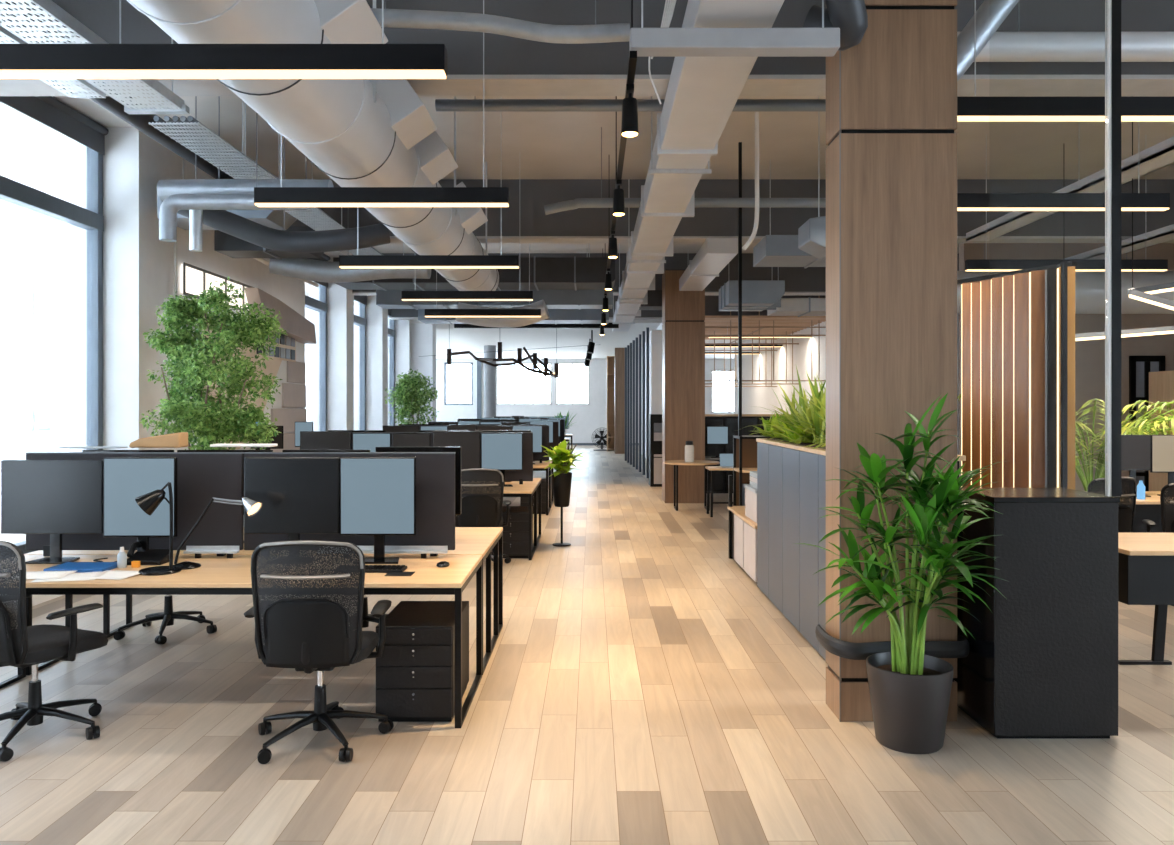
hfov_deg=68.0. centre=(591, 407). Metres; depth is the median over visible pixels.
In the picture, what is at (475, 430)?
divider
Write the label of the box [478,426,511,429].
computer monitor
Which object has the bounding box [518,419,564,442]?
divider
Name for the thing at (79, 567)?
folder
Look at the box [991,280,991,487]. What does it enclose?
light
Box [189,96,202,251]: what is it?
pipe
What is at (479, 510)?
office chair
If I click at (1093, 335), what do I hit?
diffuser
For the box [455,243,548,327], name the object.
duct elbow
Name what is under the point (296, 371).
wall panel
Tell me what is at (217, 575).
desk
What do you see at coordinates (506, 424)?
computer monitor
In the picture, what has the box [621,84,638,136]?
track spotlight
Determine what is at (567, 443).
baseboard
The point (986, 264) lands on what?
pendant lamp
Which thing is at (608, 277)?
track spotlight
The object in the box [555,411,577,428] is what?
succulent plant
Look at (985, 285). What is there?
slatted screen fin
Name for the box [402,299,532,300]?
diffuser
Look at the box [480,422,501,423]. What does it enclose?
computer monitor
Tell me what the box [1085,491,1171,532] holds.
work table
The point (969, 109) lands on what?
pendant lamp
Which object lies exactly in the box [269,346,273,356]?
picture
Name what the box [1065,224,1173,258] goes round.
channel
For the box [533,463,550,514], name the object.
desk
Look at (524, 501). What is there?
drawer pedestal
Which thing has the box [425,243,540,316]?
pendant lamp
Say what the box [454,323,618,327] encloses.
bar
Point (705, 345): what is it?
pendant lamp
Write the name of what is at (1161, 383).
wardrobe
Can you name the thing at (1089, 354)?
wall
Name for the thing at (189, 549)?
shelf
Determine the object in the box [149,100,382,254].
wire tray
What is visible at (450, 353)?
chandelier
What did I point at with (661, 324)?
wall
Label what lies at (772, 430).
leafy plant
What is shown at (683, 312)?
column
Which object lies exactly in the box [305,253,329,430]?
window
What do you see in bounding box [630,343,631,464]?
metal fin
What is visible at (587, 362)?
ceiling spotlight
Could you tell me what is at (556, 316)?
duct
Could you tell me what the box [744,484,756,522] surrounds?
storage box
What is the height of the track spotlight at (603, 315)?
0.250 m
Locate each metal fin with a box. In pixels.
[625,347,626,460]
[627,345,629,462]
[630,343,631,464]
[632,340,634,466]
[635,337,637,469]
[639,334,640,471]
[642,331,644,474]
[646,327,648,477]
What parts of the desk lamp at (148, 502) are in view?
lamp shade, arm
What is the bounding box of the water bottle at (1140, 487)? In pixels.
[1137,481,1144,498]
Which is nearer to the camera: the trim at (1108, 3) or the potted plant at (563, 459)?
the trim at (1108, 3)
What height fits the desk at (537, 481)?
0.740 m
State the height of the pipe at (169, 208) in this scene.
1.670 m
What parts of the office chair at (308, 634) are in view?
arm post, armrest, leg, leg, backrest, backrest frame, seat, leg, leg, leg, arm post, armrest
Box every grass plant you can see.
[744,366,825,445]
[763,382,823,439]
[797,408,825,448]
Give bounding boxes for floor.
[0,445,1173,844]
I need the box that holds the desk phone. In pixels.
[93,542,168,564]
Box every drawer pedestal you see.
[376,601,468,721]
[492,506,532,557]
[520,478,545,513]
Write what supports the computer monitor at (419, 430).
on the desk at (537, 481)
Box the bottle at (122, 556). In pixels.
[117,547,126,567]
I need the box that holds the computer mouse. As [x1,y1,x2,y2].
[436,561,449,566]
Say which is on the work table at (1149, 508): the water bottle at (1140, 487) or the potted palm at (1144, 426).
the water bottle at (1140, 487)
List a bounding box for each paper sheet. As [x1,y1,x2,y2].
[7,571,75,578]
[31,571,107,581]
[73,570,140,579]
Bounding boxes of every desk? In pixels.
[0,555,481,727]
[24,527,502,674]
[461,484,536,559]
[477,478,540,544]
[533,461,552,506]
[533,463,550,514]
[565,434,572,449]
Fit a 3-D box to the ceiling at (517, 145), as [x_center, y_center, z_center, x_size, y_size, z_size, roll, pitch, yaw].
[1.400,-3.070,17.500,19.600,0.200,41.400,0,0,0]
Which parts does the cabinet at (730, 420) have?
door, door, door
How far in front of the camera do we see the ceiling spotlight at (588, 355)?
26.89 m
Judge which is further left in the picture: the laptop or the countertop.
the laptop
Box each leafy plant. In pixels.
[750,413,784,437]
[767,408,796,435]
[768,416,815,443]
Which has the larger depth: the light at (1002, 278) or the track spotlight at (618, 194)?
the track spotlight at (618, 194)
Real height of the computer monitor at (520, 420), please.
0.625 m
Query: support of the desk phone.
on the desk at (217, 575)
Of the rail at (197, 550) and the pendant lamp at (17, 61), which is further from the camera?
the rail at (197, 550)
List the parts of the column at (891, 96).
edge trim, veneer panel, veneer panel, veneer panel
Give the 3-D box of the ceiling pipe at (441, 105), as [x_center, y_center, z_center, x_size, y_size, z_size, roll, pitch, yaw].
[0.700,-2.627,6.700,3.800,0.685,0.090,0,0,0]
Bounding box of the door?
[1129,356,1164,490]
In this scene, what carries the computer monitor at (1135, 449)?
on the work table at (1149, 508)
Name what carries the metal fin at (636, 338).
on the floor
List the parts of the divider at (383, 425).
trim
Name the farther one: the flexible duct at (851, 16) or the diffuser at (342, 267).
the diffuser at (342, 267)
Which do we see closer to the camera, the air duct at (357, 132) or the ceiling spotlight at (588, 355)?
the air duct at (357, 132)
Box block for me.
[131,561,139,567]
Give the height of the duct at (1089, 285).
1.650 m
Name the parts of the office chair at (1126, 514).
backrest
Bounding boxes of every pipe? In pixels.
[0,8,236,178]
[159,113,310,241]
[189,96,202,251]
[254,258,318,286]
[371,0,629,43]
[435,96,825,111]
[544,127,825,214]
[742,112,758,249]
[957,0,1173,61]
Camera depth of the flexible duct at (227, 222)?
8.11 m
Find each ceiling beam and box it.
[0,0,1173,95]
[291,179,1173,242]
[352,253,958,294]
[389,295,825,319]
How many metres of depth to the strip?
12.70 m
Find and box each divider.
[25,452,243,555]
[243,452,454,555]
[352,432,413,449]
[383,425,448,429]
[415,432,532,483]
[475,430,530,481]
[476,425,548,462]
[502,422,558,449]
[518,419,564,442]
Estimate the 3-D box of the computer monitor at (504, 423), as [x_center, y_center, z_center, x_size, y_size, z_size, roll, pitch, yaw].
[-1.540,0.588,17.720,0.540,0.605,0.160,0,0,0]
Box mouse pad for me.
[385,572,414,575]
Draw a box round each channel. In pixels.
[966,122,1173,240]
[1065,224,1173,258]
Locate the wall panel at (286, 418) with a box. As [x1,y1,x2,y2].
[271,409,306,431]
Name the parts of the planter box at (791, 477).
door, door, door, door, door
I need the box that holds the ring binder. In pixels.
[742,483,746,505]
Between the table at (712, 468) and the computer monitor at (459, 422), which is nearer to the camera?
the table at (712, 468)
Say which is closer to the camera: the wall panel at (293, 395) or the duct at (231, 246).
the duct at (231, 246)
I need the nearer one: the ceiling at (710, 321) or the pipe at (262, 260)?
the pipe at (262, 260)
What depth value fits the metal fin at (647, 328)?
20.20 m
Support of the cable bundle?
hanging from the ceiling at (517, 145)
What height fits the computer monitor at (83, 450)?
0.615 m
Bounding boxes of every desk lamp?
[135,482,181,575]
[173,497,262,569]
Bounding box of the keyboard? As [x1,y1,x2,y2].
[339,565,406,572]
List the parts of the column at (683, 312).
veneer panel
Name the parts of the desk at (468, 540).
leg frame, leg frame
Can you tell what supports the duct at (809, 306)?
hanging from the ceiling at (517, 145)
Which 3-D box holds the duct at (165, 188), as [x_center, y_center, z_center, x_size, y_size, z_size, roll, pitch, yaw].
[-2.780,-2.317,7.000,1.362,1.305,0.170,0,0,0]
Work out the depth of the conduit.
9.39 m
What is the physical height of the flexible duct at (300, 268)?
1.430 m
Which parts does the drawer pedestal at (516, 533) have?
drawer, drawer, drawer, drawer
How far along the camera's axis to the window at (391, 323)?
21.79 m
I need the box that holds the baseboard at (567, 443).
[567,443,638,444]
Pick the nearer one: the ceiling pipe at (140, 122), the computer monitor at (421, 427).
the ceiling pipe at (140, 122)
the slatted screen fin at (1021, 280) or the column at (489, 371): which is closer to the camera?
the slatted screen fin at (1021, 280)
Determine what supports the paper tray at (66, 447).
on the computer monitor at (83, 450)
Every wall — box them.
[6,96,410,609]
[436,359,733,442]
[641,323,662,457]
[734,315,825,413]
[957,314,958,454]
[959,243,1173,490]
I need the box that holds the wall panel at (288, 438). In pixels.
[262,433,299,451]
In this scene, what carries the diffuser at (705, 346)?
attached to the pendant lamp at (705, 345)
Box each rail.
[183,546,239,557]
[318,546,447,557]
[601,0,636,324]
[957,262,1076,284]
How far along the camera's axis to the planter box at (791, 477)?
6.40 m
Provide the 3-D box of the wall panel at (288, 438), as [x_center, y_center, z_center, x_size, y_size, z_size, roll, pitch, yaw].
[-4.575,0.555,12.950,0.050,0.350,1.900,0,0,0]
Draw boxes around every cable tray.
[0,0,189,113]
[0,8,105,97]
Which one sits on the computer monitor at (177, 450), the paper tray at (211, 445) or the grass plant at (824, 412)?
the paper tray at (211, 445)
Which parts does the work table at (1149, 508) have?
modesty panel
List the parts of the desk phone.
cord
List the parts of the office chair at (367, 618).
leg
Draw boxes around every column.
[411,323,435,423]
[484,345,495,417]
[615,348,624,453]
[662,270,704,502]
[826,0,956,721]
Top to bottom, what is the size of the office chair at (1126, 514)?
1.025 m
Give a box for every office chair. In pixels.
[0,541,107,761]
[113,595,216,644]
[244,540,393,763]
[349,595,387,627]
[455,468,510,562]
[1087,477,1136,532]
[1142,483,1173,605]
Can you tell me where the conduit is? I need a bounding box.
[174,241,176,451]
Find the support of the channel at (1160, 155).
hanging from the ceiling at (517, 145)
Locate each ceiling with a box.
[134,96,1173,252]
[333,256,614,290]
[410,320,745,358]
[704,316,825,339]
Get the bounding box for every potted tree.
[139,276,286,449]
[385,369,438,424]
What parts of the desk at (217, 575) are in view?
leg frame, rail, leg frame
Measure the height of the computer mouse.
0.026 m
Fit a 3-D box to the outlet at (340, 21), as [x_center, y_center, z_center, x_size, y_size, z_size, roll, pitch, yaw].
[-1.293,-1.991,4.350,0.436,0.446,0.500,0,0,0]
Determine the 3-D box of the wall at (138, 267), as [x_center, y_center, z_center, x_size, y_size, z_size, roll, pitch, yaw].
[-4.950,-0.670,10.500,0.700,4.600,27.000,0,0,0]
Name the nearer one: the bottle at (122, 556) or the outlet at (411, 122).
the bottle at (122, 556)
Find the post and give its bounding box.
[738,142,741,435]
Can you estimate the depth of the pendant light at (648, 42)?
4.27 m
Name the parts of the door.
pane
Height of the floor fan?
0.878 m
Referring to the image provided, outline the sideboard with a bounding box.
[727,475,756,582]
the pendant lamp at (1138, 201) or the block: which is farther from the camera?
the pendant lamp at (1138, 201)
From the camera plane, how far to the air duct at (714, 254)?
12.09 m
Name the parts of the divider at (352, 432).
fabric panel, trim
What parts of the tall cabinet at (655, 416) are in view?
panel, panel, door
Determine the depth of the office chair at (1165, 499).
7.22 m
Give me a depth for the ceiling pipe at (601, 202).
9.16 m
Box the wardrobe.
[1149,370,1173,490]
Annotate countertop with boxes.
[756,438,965,460]
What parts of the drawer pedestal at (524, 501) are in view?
drawer, drawer, drawer, drawer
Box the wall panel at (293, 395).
[282,383,305,406]
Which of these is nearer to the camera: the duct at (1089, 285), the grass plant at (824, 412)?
the grass plant at (824, 412)
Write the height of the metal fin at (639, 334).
3.500 m
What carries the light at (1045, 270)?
attached to the slatted screen fin at (1051, 273)
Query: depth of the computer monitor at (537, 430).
13.79 m
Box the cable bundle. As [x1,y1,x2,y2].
[648,0,675,103]
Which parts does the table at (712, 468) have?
leg, leg, foot rail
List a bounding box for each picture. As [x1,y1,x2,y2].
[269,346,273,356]
[274,333,279,343]
[274,346,279,357]
[280,334,284,344]
[280,347,284,357]
[285,335,289,345]
[285,348,289,358]
[290,337,294,346]
[290,349,294,359]
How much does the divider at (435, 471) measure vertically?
0.623 m
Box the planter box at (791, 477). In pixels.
[756,437,965,659]
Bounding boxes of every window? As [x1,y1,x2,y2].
[0,96,108,555]
[181,262,254,310]
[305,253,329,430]
[354,295,366,429]
[388,309,394,424]
[444,362,472,404]
[496,362,551,404]
[555,362,589,404]
[711,370,733,412]
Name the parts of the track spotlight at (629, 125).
bulb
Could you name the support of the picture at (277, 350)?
attached to the board
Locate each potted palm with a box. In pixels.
[798,393,1006,753]
[957,394,1173,490]
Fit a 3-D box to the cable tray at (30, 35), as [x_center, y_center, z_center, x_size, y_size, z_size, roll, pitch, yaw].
[-2.925,-2.478,4.040,0.410,0.985,3.680,0,0,0]
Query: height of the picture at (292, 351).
0.150 m
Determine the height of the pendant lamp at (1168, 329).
2.235 m
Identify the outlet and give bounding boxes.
[314,0,387,43]
[369,79,436,149]
[414,131,457,184]
[456,182,487,233]
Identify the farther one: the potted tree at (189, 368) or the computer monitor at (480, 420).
the computer monitor at (480, 420)
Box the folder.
[43,562,116,572]
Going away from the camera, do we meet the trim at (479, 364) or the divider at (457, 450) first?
the divider at (457, 450)
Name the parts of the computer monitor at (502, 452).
casing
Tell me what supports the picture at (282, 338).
attached to the board
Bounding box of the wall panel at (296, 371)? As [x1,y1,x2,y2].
[287,361,305,383]
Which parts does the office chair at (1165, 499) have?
arm post, armrest, backrest frame, backrest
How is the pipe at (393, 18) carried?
hanging from the ceiling at (517, 145)
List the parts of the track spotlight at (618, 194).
lamp shade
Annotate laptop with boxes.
[720,454,732,467]
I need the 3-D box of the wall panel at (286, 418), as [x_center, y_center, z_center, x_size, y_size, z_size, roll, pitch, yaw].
[-4.579,0.185,13.175,0.042,0.350,1.450,0,0,0]
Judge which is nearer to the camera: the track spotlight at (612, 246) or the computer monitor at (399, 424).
the track spotlight at (612, 246)
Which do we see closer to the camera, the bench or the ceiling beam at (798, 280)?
the bench
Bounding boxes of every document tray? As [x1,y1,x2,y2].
[750,471,756,477]
[750,476,756,482]
[750,481,756,487]
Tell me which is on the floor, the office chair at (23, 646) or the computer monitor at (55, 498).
the office chair at (23, 646)
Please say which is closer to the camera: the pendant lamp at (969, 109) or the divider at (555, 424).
the pendant lamp at (969, 109)
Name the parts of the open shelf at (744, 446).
panel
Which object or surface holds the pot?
attached to the potted palm at (910, 689)
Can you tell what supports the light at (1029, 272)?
attached to the slatted screen fin at (1036, 278)
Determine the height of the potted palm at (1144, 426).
1.859 m
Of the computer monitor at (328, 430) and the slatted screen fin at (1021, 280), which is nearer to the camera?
the slatted screen fin at (1021, 280)
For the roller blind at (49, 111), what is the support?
attached to the window at (52, 218)
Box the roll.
[129,432,187,447]
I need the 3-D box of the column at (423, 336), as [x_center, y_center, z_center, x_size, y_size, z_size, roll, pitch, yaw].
[-4.325,-0.670,22.350,0.550,4.600,0.500,0,0,0]
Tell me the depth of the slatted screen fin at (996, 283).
6.47 m
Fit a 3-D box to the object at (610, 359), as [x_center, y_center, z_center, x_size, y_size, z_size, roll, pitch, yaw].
[0.769,-0.170,33.200,0.400,3.600,0.400,0,0,0]
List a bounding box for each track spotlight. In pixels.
[600,325,603,334]
[601,310,605,324]
[602,293,608,310]
[605,269,611,289]
[608,231,617,257]
[613,180,624,215]
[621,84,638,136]
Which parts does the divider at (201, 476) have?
trim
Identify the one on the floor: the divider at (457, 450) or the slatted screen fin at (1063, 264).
the slatted screen fin at (1063, 264)
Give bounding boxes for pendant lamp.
[0,0,446,78]
[254,0,508,206]
[339,255,518,268]
[401,291,532,300]
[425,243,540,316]
[705,345,782,346]
[705,352,758,353]
[708,326,810,337]
[957,0,1173,121]
[957,96,1169,210]
[965,135,1167,270]
[1075,326,1173,340]
[1128,96,1173,310]
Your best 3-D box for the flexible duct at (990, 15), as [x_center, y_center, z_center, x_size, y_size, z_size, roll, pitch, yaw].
[2.534,-2.400,5.048,1.211,1.182,0.174,0,0,4]
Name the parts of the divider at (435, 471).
trim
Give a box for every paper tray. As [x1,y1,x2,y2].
[59,446,127,448]
[210,444,277,446]
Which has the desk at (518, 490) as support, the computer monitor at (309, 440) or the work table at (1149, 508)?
the computer monitor at (309, 440)
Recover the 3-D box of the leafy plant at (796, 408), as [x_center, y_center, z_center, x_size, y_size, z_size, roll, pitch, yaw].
[1.801,0.119,7.207,0.692,0.280,0.874,0,0,0]
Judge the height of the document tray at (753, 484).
0.045 m
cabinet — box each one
[649,330,661,486]
[705,414,790,492]
[954,488,1119,738]
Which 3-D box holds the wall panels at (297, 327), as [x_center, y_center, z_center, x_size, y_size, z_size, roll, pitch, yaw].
[-4.490,-1.300,12.625,0.220,0.559,2.443,0,0,0]
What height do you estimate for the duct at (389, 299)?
1.265 m
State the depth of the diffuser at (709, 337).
19.38 m
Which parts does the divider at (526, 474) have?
trim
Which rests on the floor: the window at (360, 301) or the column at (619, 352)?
the column at (619, 352)
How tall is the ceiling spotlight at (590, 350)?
0.652 m
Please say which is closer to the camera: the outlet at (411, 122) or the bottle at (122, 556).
the bottle at (122, 556)
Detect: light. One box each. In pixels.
[629,0,839,56]
[961,284,961,474]
[971,283,971,484]
[980,282,980,487]
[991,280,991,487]
[1002,278,1002,487]
[1013,276,1013,487]
[1029,272,1030,487]
[1045,270,1046,487]
[1057,268,1058,487]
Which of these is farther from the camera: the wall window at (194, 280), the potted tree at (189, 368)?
the wall window at (194, 280)
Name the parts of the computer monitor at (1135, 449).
casing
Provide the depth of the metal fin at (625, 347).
26.85 m
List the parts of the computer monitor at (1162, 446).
casing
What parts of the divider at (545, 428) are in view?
trim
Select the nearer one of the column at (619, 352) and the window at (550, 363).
the column at (619, 352)
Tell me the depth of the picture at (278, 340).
12.52 m
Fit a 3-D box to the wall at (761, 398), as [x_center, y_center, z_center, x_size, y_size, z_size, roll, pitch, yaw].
[4.950,-0.260,23.000,0.100,3.780,14.000,0,0,0]
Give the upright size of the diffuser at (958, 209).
0.012 m
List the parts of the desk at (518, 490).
rail, leg frame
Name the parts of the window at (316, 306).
pane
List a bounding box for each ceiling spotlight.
[584,346,589,366]
[586,339,591,359]
[587,330,594,353]
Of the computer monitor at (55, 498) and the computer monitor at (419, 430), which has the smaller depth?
the computer monitor at (55, 498)
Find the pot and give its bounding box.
[866,652,952,753]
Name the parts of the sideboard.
post, door, door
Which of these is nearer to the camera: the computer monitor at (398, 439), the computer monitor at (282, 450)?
the computer monitor at (282, 450)
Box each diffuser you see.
[0,70,445,78]
[255,203,508,206]
[339,266,518,268]
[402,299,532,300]
[425,316,540,316]
[705,346,782,346]
[709,337,810,337]
[957,116,1173,121]
[957,208,1168,210]
[965,269,1166,270]
[1075,331,1173,340]
[1129,288,1173,310]
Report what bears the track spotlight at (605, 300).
attached to the track rail at (632, 62)
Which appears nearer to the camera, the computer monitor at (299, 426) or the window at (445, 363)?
the computer monitor at (299, 426)
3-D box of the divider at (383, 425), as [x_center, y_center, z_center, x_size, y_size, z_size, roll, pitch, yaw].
[-2.730,0.586,14.060,1.300,0.608,0.040,0,0,0]
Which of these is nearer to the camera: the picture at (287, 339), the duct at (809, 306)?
the picture at (287, 339)
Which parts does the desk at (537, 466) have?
rail, leg frame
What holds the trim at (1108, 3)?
attached to the glass wall
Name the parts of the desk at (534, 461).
leg frame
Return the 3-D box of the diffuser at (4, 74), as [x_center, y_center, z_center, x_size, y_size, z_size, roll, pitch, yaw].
[-1.738,-1.256,3.276,2.368,0.012,0.060,0,0,0]
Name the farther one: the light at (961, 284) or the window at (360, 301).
the window at (360, 301)
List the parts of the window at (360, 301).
pane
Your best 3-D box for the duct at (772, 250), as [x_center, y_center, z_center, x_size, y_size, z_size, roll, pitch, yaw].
[2.650,-2.353,10.400,1.300,1.235,0.830,0,0,0]
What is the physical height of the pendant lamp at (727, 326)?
0.260 m
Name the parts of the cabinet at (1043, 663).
panel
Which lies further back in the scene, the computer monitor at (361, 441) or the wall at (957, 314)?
the wall at (957, 314)
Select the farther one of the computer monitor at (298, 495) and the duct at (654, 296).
the duct at (654, 296)
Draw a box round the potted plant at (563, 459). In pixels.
[540,440,583,545]
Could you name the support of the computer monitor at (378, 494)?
on the desk at (217, 575)
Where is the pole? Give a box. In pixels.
[1112,0,1120,496]
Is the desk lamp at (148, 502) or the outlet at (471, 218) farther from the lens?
the outlet at (471, 218)
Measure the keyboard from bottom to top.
0.021 m
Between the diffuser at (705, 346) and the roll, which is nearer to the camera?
the roll
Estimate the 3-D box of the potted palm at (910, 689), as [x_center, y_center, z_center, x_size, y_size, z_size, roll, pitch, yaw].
[1.493,0.777,4.198,1.047,1.706,0.604,0,0,0]
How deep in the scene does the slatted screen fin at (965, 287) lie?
6.72 m
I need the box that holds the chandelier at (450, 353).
[419,342,589,377]
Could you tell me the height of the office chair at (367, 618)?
1.025 m
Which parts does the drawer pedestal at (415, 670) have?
drawer, drawer, drawer, drawer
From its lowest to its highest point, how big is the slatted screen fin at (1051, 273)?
2.600 m
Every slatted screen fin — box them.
[961,282,971,487]
[971,281,980,487]
[980,279,991,487]
[991,277,1002,487]
[1002,275,1013,487]
[1013,272,1028,487]
[1029,270,1044,487]
[1045,268,1056,487]
[1057,266,1074,489]
[1061,262,1066,487]
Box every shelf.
[183,546,239,553]
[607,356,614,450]
[733,435,769,505]
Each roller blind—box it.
[0,96,108,154]
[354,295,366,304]
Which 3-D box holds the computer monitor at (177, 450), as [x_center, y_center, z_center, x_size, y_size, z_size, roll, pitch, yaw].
[-2.410,0.583,5.700,0.620,0.615,0.160,0,0,0]
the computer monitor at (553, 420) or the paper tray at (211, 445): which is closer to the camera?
the paper tray at (211, 445)
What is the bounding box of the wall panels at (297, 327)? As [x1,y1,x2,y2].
[245,288,316,343]
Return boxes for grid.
[705,295,825,386]
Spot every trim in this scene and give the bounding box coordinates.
[477,361,481,418]
[1105,0,1111,495]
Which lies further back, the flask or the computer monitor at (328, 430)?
the flask
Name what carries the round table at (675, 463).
on the floor
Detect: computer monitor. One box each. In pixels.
[1,460,103,563]
[82,450,173,451]
[104,457,176,561]
[177,450,272,451]
[244,457,339,563]
[251,426,282,449]
[282,450,369,451]
[295,422,312,446]
[300,431,351,449]
[328,430,385,431]
[340,457,415,563]
[353,433,390,451]
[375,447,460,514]
[383,426,418,432]
[392,433,430,446]
[399,424,441,424]
[419,430,467,431]
[420,426,447,429]
[429,422,456,424]
[433,431,480,468]
[449,425,475,430]
[458,419,481,421]
[458,421,479,424]
[465,424,501,424]
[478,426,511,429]
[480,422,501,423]
[481,433,522,486]
[482,419,499,421]
[494,416,510,417]
[501,419,517,421]
[503,422,529,424]
[506,424,546,461]
[513,426,541,463]
[519,419,540,421]
[530,421,552,442]
[538,416,553,417]
[541,419,559,436]
[707,426,727,457]
[1121,435,1150,496]
[1150,435,1173,495]
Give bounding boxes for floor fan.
[592,428,610,450]
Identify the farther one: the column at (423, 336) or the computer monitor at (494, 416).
the computer monitor at (494, 416)
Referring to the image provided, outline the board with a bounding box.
[202,313,281,449]
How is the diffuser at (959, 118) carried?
attached to the pendant lamp at (969, 109)
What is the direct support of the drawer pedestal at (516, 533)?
on the floor
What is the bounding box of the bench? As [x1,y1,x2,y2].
[815,624,969,659]
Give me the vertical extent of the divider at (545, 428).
0.608 m
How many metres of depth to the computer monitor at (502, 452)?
9.89 m
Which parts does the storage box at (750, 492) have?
lid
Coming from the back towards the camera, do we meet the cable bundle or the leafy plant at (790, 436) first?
the leafy plant at (790, 436)
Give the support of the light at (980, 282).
attached to the slatted screen fin at (985, 285)
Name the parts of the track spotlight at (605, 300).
lamp shade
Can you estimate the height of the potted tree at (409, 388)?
2.357 m
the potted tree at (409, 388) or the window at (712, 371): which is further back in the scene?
the window at (712, 371)
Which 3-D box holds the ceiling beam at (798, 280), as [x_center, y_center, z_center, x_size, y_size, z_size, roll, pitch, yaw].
[3.000,-2.585,16.850,16.000,0.770,0.320,0,0,0]
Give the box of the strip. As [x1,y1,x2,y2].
[254,331,295,361]
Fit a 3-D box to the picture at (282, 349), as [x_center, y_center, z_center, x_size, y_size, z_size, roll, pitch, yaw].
[-4.524,-0.805,12.715,0.012,0.150,0.170,0,0,0]
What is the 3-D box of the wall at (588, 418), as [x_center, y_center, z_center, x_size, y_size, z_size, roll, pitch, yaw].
[1.300,-0.320,38.100,19.400,3.900,0.200,0,0,0]
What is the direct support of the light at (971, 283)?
attached to the slatted screen fin at (975, 285)
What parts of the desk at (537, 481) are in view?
leg frame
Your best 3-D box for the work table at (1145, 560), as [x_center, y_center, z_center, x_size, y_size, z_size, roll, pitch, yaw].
[4.375,1.260,5.820,2.050,0.740,0.800,0,0,0]
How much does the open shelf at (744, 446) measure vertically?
1.320 m
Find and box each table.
[663,460,719,510]
[705,456,719,459]
[705,466,732,516]
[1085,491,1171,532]
[1118,533,1173,664]
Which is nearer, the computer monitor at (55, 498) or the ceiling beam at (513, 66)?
the computer monitor at (55, 498)
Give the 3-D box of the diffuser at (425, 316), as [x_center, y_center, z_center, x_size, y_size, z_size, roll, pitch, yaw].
[-1.497,-1.256,11.950,1.585,0.012,0.060,0,0,0]
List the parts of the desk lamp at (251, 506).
arm, lamp shade, bulb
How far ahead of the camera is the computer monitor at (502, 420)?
21.59 m
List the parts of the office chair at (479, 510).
backrest, backrest frame, arm post, armrest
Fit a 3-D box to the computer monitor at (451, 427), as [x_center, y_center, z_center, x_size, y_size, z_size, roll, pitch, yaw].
[-2.055,0.578,13.820,0.430,0.625,0.160,0,0,0]
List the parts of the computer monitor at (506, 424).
casing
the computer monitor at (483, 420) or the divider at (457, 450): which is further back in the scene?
the computer monitor at (483, 420)
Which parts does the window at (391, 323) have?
pane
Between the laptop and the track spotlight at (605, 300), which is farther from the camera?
the laptop
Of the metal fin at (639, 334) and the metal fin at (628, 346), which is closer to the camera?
the metal fin at (639, 334)
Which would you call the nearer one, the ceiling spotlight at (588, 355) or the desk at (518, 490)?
the desk at (518, 490)
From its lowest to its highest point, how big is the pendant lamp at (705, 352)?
0.580 m
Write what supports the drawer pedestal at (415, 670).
on the floor
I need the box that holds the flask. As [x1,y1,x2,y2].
[685,441,693,461]
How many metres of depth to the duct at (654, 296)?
16.00 m
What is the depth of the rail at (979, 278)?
6.37 m
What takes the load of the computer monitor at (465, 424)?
on the desk at (534, 461)
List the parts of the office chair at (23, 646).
backrest, leg, backrest frame, leg, leg, seat, leg, arm post, leg, armrest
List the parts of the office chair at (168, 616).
leg, leg, leg, leg, leg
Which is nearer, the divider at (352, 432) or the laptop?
the divider at (352, 432)
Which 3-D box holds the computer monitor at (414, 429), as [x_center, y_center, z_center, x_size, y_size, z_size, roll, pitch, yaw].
[-3.030,0.588,13.820,0.580,0.605,0.160,0,0,0]
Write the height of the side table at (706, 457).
0.740 m
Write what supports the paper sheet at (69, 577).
on the desk at (217, 575)
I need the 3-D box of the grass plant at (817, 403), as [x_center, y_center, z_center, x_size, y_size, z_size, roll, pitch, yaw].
[1.776,-0.041,6.324,1.186,0.599,1.266,0,0,-22]
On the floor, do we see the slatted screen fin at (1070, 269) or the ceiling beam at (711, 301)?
the slatted screen fin at (1070, 269)
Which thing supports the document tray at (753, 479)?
on the document tray at (753, 484)
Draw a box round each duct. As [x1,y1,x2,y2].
[127,0,498,290]
[157,96,333,200]
[157,133,296,229]
[177,137,389,252]
[214,163,323,259]
[269,258,430,282]
[376,243,612,309]
[418,309,608,324]
[612,0,783,330]
[639,290,661,309]
[679,238,737,290]
[719,280,784,310]
[753,159,825,267]
[767,267,825,316]
[798,96,825,259]
[803,0,867,50]
[957,0,1018,80]
[957,243,1173,313]
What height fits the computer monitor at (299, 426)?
0.710 m
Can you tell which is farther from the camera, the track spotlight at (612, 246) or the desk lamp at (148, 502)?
the track spotlight at (612, 246)
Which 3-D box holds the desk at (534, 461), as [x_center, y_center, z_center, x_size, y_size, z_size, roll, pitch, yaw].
[-2.065,1.260,14.540,2.800,0.740,0.880,0,0,0]
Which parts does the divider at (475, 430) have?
casing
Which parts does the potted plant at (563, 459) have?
pot, stem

